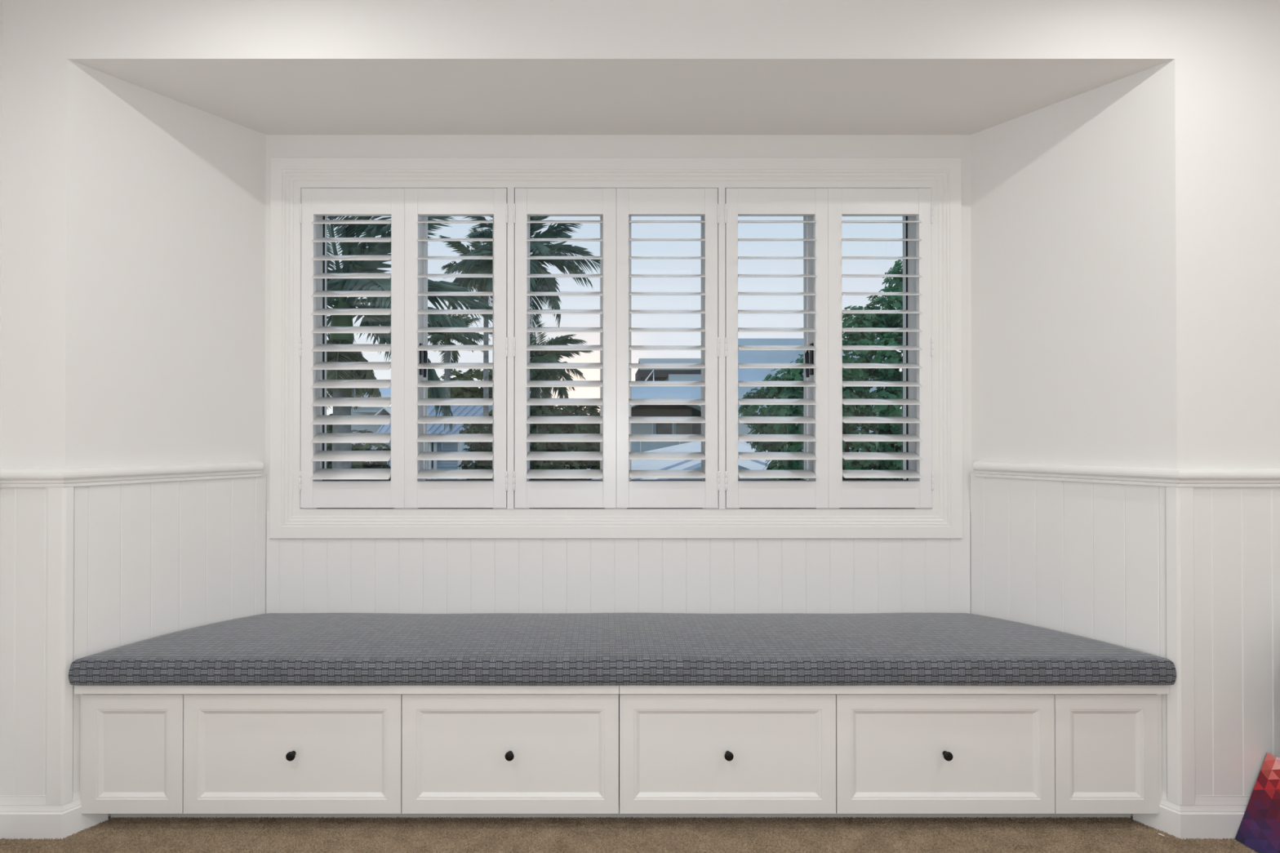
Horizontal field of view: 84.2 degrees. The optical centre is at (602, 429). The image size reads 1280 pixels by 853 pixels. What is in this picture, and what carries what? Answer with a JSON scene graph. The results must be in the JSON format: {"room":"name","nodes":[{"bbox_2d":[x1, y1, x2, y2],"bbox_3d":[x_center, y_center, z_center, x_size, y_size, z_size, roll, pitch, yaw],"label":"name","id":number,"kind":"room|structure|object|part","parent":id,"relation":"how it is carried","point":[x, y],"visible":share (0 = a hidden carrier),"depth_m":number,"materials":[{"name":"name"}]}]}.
{"room":"window seat nook","nodes":[
{"label":"window seat nook","id":0,"kind":"room"},
{"bbox_2d":[0,0,3,468],"bbox_3d":[-1.900,-0.127,-0.516,0.130,2.700,5.607,0,0,0],"label":"wall","id":1,"kind":"structure","parent":0,"point":[1,1],"depth_m":2.17,"materials":[{"name":"white paint"}]},
{"bbox_2d":[0,789,108,839],"bbox_3d":[-1.706,1.160,-0.451,0.277,0.126,5.412,0,0,0],"label":"baseboard","id":2,"kind":"structure","parent":1,"relation":"attached to","point":[27,817],"depth_m":2.14,"materials":[{"name":"white wood"}]},
{"bbox_2d":[0,461,263,487],"bbox_3d":[-1.802,0.134,-0.206,0.511,0.058,5.874,0,0,5],"label":"trim","id":3,"kind":"structure","parent":1,"relation":"attached to","point":[95,476],"depth_m":2.29,"materials":[{"name":"white wood"}]},
{"bbox_2d":[0,0,266,816],"bbox_3d":[-1.569,-0.108,2.565,0.552,2.700,0.815,0,0,0],"label":"wall","id":4,"kind":"structure","parent":0,"point":[134,216],"depth_m":2.29,"materials":[{"name":"white paint"}]},
{"bbox_2d":[46,487,74,804],"bbox_3d":[-1.657,0.655,2.163,0.065,0.968,0.034,0,0,0],"label":"trim","id":5,"kind":"structure","parent":4,"relation":"attached to","point":[60,500],"depth_m":2.15,"materials":[{"name":"white wood"}]},
{"bbox_2d":[265,134,971,613],"bbox_3d":[0.059,0.054,2.842,2.718,2.378,0.260,0,0,0],"label":"wall","id":6,"kind":"structure","parent":0,"point":[304,575],"depth_m":2.71,"materials":[{"name":"white paint"}]},
{"bbox_2d":[506,186,515,509],"bbox_3d":[-0.354,-0.311,2.725,0.026,1.234,0.036,0,0,0],"label":"trim","id":7,"kind":"structure","parent":6,"relation":"attached to","point":[510,190],"depth_m":2.71,"materials":[{"name":"white paint"}]},
{"bbox_2d":[269,157,962,538],"bbox_3d":[0.050,-0.311,2.723,2.646,1.458,0.042,0,0,0],"label":"trim","id":8,"kind":"structure","parent":6,"relation":"attached to","point":[288,175],"depth_m":2.71,"materials":[{"name":"white wood"}]},
{"bbox_2d":[315,215,916,480],"bbox_3d":[0.050,-0.311,2.872,2.422,1.234,0.150,0,0,0],"label":"window","id":9,"kind":"structure","parent":6,"relation":"in","point":[910,304],"depth_m":2.90,"materials":[{"name":"white wood"}]},
{"bbox_2d":[298,187,404,507],"bbox_3d":[-0.960,-0.311,2.720,0.402,1.225,0.081,0,0,0],"label":"shutter","id":10,"kind":"object","parent":9,"relation":"attached to","point":[314,202],"visible":1,"depth_m":2.71,"materials":[{"name":"white paint"}]},
{"bbox_3d":[-0.960,0.250,2.716,0.297,0.102,0.025,0,0,0],"label":"rail","id":11,"kind":"part","parent":10,"relation":"part of","materials":[{"name":"white paint"}]},
{"bbox_3d":[-0.960,-0.874,2.723,0.297,0.100,0.025,0,0,0],"label":"rail","id":12,"kind":"part","parent":10,"relation":"part of","materials":[{"name":"white paint"}]},
{"bbox_3d":[-0.718,-0.274,2.822,0.036,0.135,0.030,0,0,0],"label":"handle","id":13,"kind":"part","parent":9,"relation":"part of","materials":[{"name":"black"}]},
{"bbox_2d":[404,187,507,507],"bbox_3d":[-0.561,-0.311,2.720,0.396,1.225,0.084,0,0,0],"label":"shutter","id":14,"kind":"object","parent":9,"relation":"attached to","point":[419,202],"visible":1,"depth_m":2.71,"materials":[{"name":"white paint"}]},
{"bbox_3d":[-0.564,0.250,2.716,0.291,0.102,0.025,0,0,0],"label":"rail","id":15,"kind":"part","parent":14,"relation":"part of","materials":[{"name":"white paint"}]},
{"bbox_3d":[-0.564,-0.874,2.723,0.291,0.100,0.025,0,0,0],"label":"rail","id":16,"kind":"part","parent":14,"relation":"part of","materials":[{"name":"white paint"}]},
{"bbox_2d":[512,187,616,507],"bbox_3d":[-0.147,-0.311,2.720,0.394,1.225,0.084,0,0,0],"label":"shutter","id":17,"kind":"object","parent":9,"relation":"attached to","point":[528,202],"visible":1,"depth_m":2.71,"materials":[{"name":"white paint"}]},
{"bbox_3d":[-0.146,0.250,2.716,0.291,0.102,0.025,0,0,0],"label":"rail","id":18,"kind":"part","parent":17,"relation":"part of","materials":[{"name":"white paint"}]},
{"bbox_3d":[-0.146,-0.874,2.723,0.291,0.100,0.025,0,0,0],"label":"rail","id":19,"kind":"part","parent":17,"relation":"part of","materials":[{"name":"white paint"}]},
{"bbox_2d":[616,187,719,507],"bbox_3d":[0.248,-0.311,2.720,0.394,1.225,0.085,0,0,0],"label":"shutter","id":20,"kind":"object","parent":9,"relation":"attached to","point":[629,202],"visible":1,"depth_m":2.71,"materials":[{"name":"white paint"}]},
{"bbox_3d":[0.245,0.250,2.716,0.292,0.102,0.025,0,0,0],"label":"rail","id":21,"kind":"part","parent":20,"relation":"part of","materials":[{"name":"white paint"}]},
{"bbox_3d":[0.245,-0.874,2.723,0.292,0.100,0.025,0,0,0],"label":"rail","id":22,"kind":"part","parent":20,"relation":"part of","materials":[{"name":"white paint"}]},
{"bbox_2d":[724,187,828,507],"bbox_3d":[0.664,-0.311,2.720,0.396,1.225,0.085,0,0,0],"label":"shutter","id":23,"kind":"object","parent":9,"relation":"attached to","point":[813,202],"visible":1,"depth_m":2.71,"materials":[{"name":"white paint"}]},
{"bbox_3d":[0.665,0.250,2.716,0.296,0.102,0.025,0,0,0],"label":"rail","id":24,"kind":"part","parent":23,"relation":"part of","materials":[{"name":"white paint"}]},
{"bbox_3d":[0.665,-0.874,2.723,0.296,0.100,0.025,0,0,0],"label":"rail","id":25,"kind":"part","parent":23,"relation":"part of","materials":[{"name":"white paint"}]},
{"bbox_3d":[0.823,-0.274,2.822,0.036,0.135,0.030,0,0,0],"label":"handle","id":26,"kind":"part","parent":9,"relation":"part of","materials":[{"name":"black"}]},
{"bbox_2d":[827,187,933,507],"bbox_3d":[1.063,-0.311,2.719,0.401,1.225,0.085,0,0,0],"label":"shutter","id":27,"kind":"object","parent":9,"relation":"attached to","point":[917,202],"visible":1,"depth_m":2.71,"materials":[{"name":"white paint"}]},
{"bbox_3d":[1.063,-0.874,2.723,0.295,0.100,0.025,0,0,0],"label":"rail","id":28,"kind":"part","parent":27,"relation":"part of","materials":[{"name":"white paint"}]},
{"bbox_3d":[1.063,0.250,2.716,0.295,0.102,0.025,0,0,0],"label":"rail","id":29,"kind":"part","parent":27,"relation":"part of","materials":[{"name":"white paint"}]},
{"bbox_2d":[302,507,930,508],"bbox_3d":[0.050,-0.311,2.738,2.422,1.234,0.030,0,0,0],"label":"trim","id":30,"kind":"structure","parent":6,"relation":"attached to","point":[302,508],"depth_m":2.72,"materials":[{"name":"white wood"}]},
{"bbox_2d":[717,186,725,509],"bbox_3d":[0.456,-0.311,2.725,0.026,1.234,0.036,0,0,0],"label":"trim","id":31,"kind":"structure","parent":6,"relation":"attached to","point":[721,190],"depth_m":2.71,"materials":[{"name":"white paint"}]},
{"bbox_2d":[66,0,1174,134],"bbox_3d":[0.055,-1.297,2.578,3.404,0.322,0.805,0,0,0],"label":"ceiling","id":32,"kind":"structure","parent":0,"point":[266,67],"depth_m":2.18,"materials":[{"name":"white paint"}]},
{"bbox_2d":[0,816,1257,852],"bbox_3d":[0.777,1.282,-0.182,5.485,0.127,6.292,0,0,0],"label":"floor","id":33,"kind":"structure","parent":0,"point":[157,834],"depth_m":2.15,"materials":[{"name":"beige carpet"}]},
{"bbox_2d":[74,685,618,817],"bbox_3d":[-0.784,1.012,2.428,1.668,0.458,0.552,0,0,0],"label":"storage bench","id":34,"kind":"object","parent":33,"relation":"on","point":[146,751],"visible":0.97,"depth_m":2.18,"materials":[{"name":"white paint"}]},
{"bbox_3d":[-1.451,1.002,2.188,0.310,0.366,0.018,0,0,0],"label":"panel","id":35,"kind":"part","parent":34,"relation":"part of","materials":[{"name":"white paint"}]},
{"bbox_3d":[-0.953,0.998,2.165,0.028,0.028,0.027,0,0,0],"label":"knob","id":36,"kind":"part","parent":34,"relation":"part of","materials":[{"name":"black metal"}]},
{"bbox_3d":[-0.958,1.002,2.188,0.670,0.366,0.018,0,0,0],"label":"drawer","id":37,"kind":"part","parent":34,"relation":"part of","materials":[{"name":"white paint"}]},
{"bbox_3d":[-0.285,0.998,2.165,0.028,0.028,0.027,0,0,0],"label":"knob","id":38,"kind":"part","parent":34,"relation":"part of","materials":[{"name":"black metal"}]},
{"bbox_3d":[-0.286,1.002,2.188,0.668,0.366,0.018,0,0,0],"label":"drawer","id":39,"kind":"part","parent":34,"relation":"part of","materials":[{"name":"white paint"}]},
{"bbox_2d":[68,613,1176,686],"bbox_3d":[0.059,0.734,2.420,3.360,0.097,0.563,0,0,0],"label":"seat cushion","id":40,"kind":"object","parent":34,"relation":"on","point":[270,649],"visible":1,"depth_m":2.20,"materials":[{"name":"fabric"}]},
{"bbox_2d":[618,685,1169,817],"bbox_3d":[0.891,1.012,2.428,1.683,0.458,0.552,0,0,0],"label":"storage bench","id":41,"kind":"object","parent":33,"relation":"on","point":[685,751],"visible":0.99,"depth_m":2.19,"materials":[{"name":"white paint"}]},
{"bbox_3d":[0.385,1.002,2.188,0.667,0.366,0.018,0,0,0],"label":"drawer","id":42,"kind":"part","parent":41,"relation":"part of","materials":[{"name":"white paint"}]},
{"bbox_3d":[0.384,0.998,2.165,0.028,0.028,0.027,0,0,0],"label":"knob","id":43,"kind":"part","parent":41,"relation":"part of","materials":[{"name":"black metal"}]},
{"bbox_3d":[1.056,1.002,2.188,0.671,0.366,0.018,0,0,0],"label":"drawer","id":44,"kind":"part","parent":41,"relation":"part of","materials":[{"name":"white paint"}]},
{"bbox_3d":[1.053,0.998,2.165,0.028,0.028,0.027,0,0,0],"label":"knob","id":45,"kind":"part","parent":41,"relation":"part of","materials":[{"name":"black metal"}]},
{"bbox_3d":[1.552,1.002,2.188,0.315,0.366,0.018,0,0,0],"label":"panel","id":46,"kind":"part","parent":41,"relation":"part of","materials":[{"name":"white paint"}]},
{"bbox_2d":[1235,752,1279,852],"bbox_3d":[1.990,1.112,1.939,0.136,0.266,0.400,0,0,-6],"label":"canvas","id":47,"kind":"object","parent":33,"relation":"on","point":[1259,830],"visible":1,"depth_m":2.09,"materials":[{"name":"multicoloured fabric"}]},
{"bbox_2d":[970,0,1279,817],"bbox_3d":[2.405,-0.108,2.565,1.990,2.700,0.815,0,0,0],"label":"wall","id":48,"kind":"structure","parent":0,"point":[1125,232],"depth_m":2.23,"materials":[{"name":"white paint"}]},
{"bbox_2d":[1164,486,1195,804],"bbox_3d":[1.763,0.655,2.160,0.070,0.968,0.032,0,0,23],"label":"trim","id":49,"kind":"structure","parent":48,"relation":"attached to","point":[1179,501],"depth_m":2.15,"materials":[{"name":"white wood"}]},
{"bbox_2d":[1133,789,1250,839],"bbox_3d":[2.540,1.160,-0.451,1.721,0.126,5.412,0,0,0],"label":"baseboard","id":50,"kind":"structure","parent":48,"relation":"attached to","point":[1219,817],"depth_m":2.14,"materials":[{"name":"white wood"}]},
{"label":"outside","id":51,"kind":"structure","parent":0,"visible":0},
{"bbox_3d":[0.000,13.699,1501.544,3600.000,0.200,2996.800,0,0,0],"label":"ground","id":52,"kind":"structure","parent":51,"visible":0},
{"bbox_2d":[326,413,333,446],"bbox_3d":[-16.037,1.688,46.834,7.876,6.058,3.629,0,0,0],"label":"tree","id":53,"kind":"object","parent":52,"relation":"on","point":[329,427],"visible":0.02,"depth_m":46.72,"materials":[{"name":"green plant"}]},
{"bbox_2d":[326,429,391,479],"bbox_3d":[-4.346,2.254,11.992,1.760,4.502,1.009,0,0,0],"label":"shrub","id":54,"kind":"object","parent":52,"relation":"on","point":[357,446],"visible":0.19,"depth_m":11.89,"materials":[{"name":"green plant"}]},
{"bbox_2d":[328,386,391,463],"bbox_3d":[-8.479,1.367,27.742,3.252,6.456,6.500,0,0,0],"label":"house","id":55,"kind":"structure","parent":52,"relation":"on","point":[385,392],"depth_m":26.00,"materials":[{"name":"grey"}]},
{"bbox_2d":[326,216,492,468],"bbox_3d":[-2.882,0.686,8.349,3.504,7.582,3.313,0,0,0],"label":"palm tree","id":56,"kind":"object","parent":52,"relation":"on","point":[346,230],"visible":0.34,"depth_m":8.10,"materials":[{"name":"green plant"}]},
{"bbox_2d":[376,405,492,479],"bbox_3d":[-3.809,1.923,15.553,2.282,5.195,3.328,0,0,0],"label":"house","id":57,"kind":"structure","parent":52,"relation":"on","point":[457,411],"depth_m":14.60,"materials":[{"name":"blue metal"}]},
{"bbox_3d":[-3.457,2.337,14.116,0.060,4.351,0.060,0,0,0],"label":"post","id":58,"kind":"part","parent":57,"relation":"part of","materials":[{"name":"white"}]},
{"bbox_3d":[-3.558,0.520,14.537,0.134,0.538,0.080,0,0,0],"label":"doorway","id":59,"kind":"part","parent":57,"relation":"part of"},
{"bbox_3d":[-3.349,2.337,14.116,0.060,4.351,0.060,0,0,0],"label":"post","id":60,"kind":"part","parent":57,"relation":"part of","materials":[{"name":"white"}]},
{"bbox_3d":[-2.865,2.337,14.116,0.060,4.351,0.060,0,0,0],"label":"post","id":61,"kind":"part","parent":57,"relation":"part of","materials":[{"name":"white"}]},
{"bbox_2d":[427,304,490,398],"bbox_3d":[-4.374,0.507,19.990,2.431,8.081,2.207,0,0,0],"label":"palm tree","id":62,"kind":"object","parent":52,"relation":"on","point":[435,337],"visible":0.39,"depth_m":19.94,"materials":[{"name":"green plant"}]},
{"bbox_2d":[427,368,492,446],"bbox_3d":[-4.700,1.145,24.037,4.167,6.864,1.877,0,0,0],"label":"leafy tree","id":63,"kind":"object","parent":52,"relation":"on","point":[455,392],"visible":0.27,"depth_m":23.64,"materials":[{"name":"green plant"}]},
{"bbox_2d":[457,423,492,479],"bbox_3d":[-2.025,2.158,13.065,1.230,4.707,0.917,0,0,-40],"label":"shrub","id":64,"kind":"object","parent":52,"relation":"on","point":[477,446],"visible":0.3,"depth_m":12.84,"materials":[{"name":"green plant"}]},
{"bbox_2d":[438,225,549,461],"bbox_3d":[-2.327,0.059,14.988,2.342,8.918,2.274,0,0,0],"label":"palm tree","id":65,"kind":"object","parent":52,"relation":"on","point":[461,247],"visible":0.16,"depth_m":14.93,"materials":[{"name":"green plant"}]},
{"bbox_2d":[444,216,599,327],"bbox_3d":[-1.318,0.109,12.441,2.983,8.787,2.646,0,0,0],"label":"palm tree","id":66,"kind":"object","parent":52,"relation":"on","point":[538,248],"visible":0.38,"depth_m":12.28,"materials":[{"name":"green plant"}]},
{"bbox_2d":[478,315,593,413],"bbox_3d":[-1.802,0.758,19.484,3.114,7.573,2.839,0,0,0],"label":"palm tree","id":67,"kind":"object","parent":52,"relation":"on","point":[539,356],"visible":0.36,"depth_m":19.10,"materials":[{"name":"green plant"}]},
{"bbox_2d":[529,395,599,479],"bbox_3d":[-0.699,1.986,10.875,1.999,5.025,1.290,0,0,0],"label":"leafy tree","id":68,"kind":"object","parent":52,"relation":"on","point":[535,411],"visible":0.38,"depth_m":10.74,"materials":[{"name":"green plant"}]},
{"bbox_2d":[586,440,778,479],"bbox_3d":[1.679,2.300,13.486,4.677,4.416,11.000,0,0,0],"label":"roof","id":69,"kind":"structure","parent":52,"relation":"on","point":[693,446],"depth_m":11.63,"materials":[{"name":"white"}]},
{"bbox_2d":[631,338,887,470],"bbox_3d":[6.584,-0.667,33.655,12.614,6.736,11.700,0,0,0],"label":"house","id":70,"kind":"structure","parent":52,"relation":"on","point":[744,356],"depth_m":30.01,"materials":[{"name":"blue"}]},
{"bbox_3d":[1.538,-0.001,29.866,1.079,0.551,0.050,0,0,0],"label":"pane","id":71,"kind":"part","parent":70,"relation":"part of","materials":[{"name":"grey glass"}]},
{"bbox_3d":[2.582,-0.001,29.866,0.689,0.551,0.050,0,0,0],"label":"pane","id":72,"kind":"part","parent":70,"relation":"part of","materials":[{"name":"grey glass"}]},
{"bbox_3d":[3.730,-0.001,29.866,1.285,0.551,0.050,0,0,0],"label":"pane","id":73,"kind":"part","parent":70,"relation":"part of","materials":[{"name":"grey glass"}]},
{"bbox_3d":[5.899,-0.001,29.866,0.528,0.551,0.050,0,0,0],"label":"pane","id":74,"kind":"part","parent":70,"relation":"part of","materials":[{"name":"grey"}]},
{"bbox_2d":[737,259,902,479],"bbox_3d":[3.101,1.254,7.556,3.104,6.444,1.412,0,0,-10],"label":"leafy tree","id":75,"kind":"object","parent":52,"relation":"on","point":[860,320],"visible":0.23,"depth_m":7.22,"materials":[{"name":"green plant"}]},
{"bbox_3d":[3.460,-0.127,-0.516,0.120,2.700,5.607,0,0,0],"label":"wall","id":76,"kind":"structure","parent":0,"visible":0},
{"bbox_2d":[973,461,1279,487],"bbox_3d":[3.204,0.136,0.040,1.729,0.058,6.172,0,0,-19],"label":"trim","id":77,"kind":"structure","parent":76,"relation":"attached to","point":[1138,476],"depth_m":2.24,"materials":[{"name":"white wood"}]}
]}

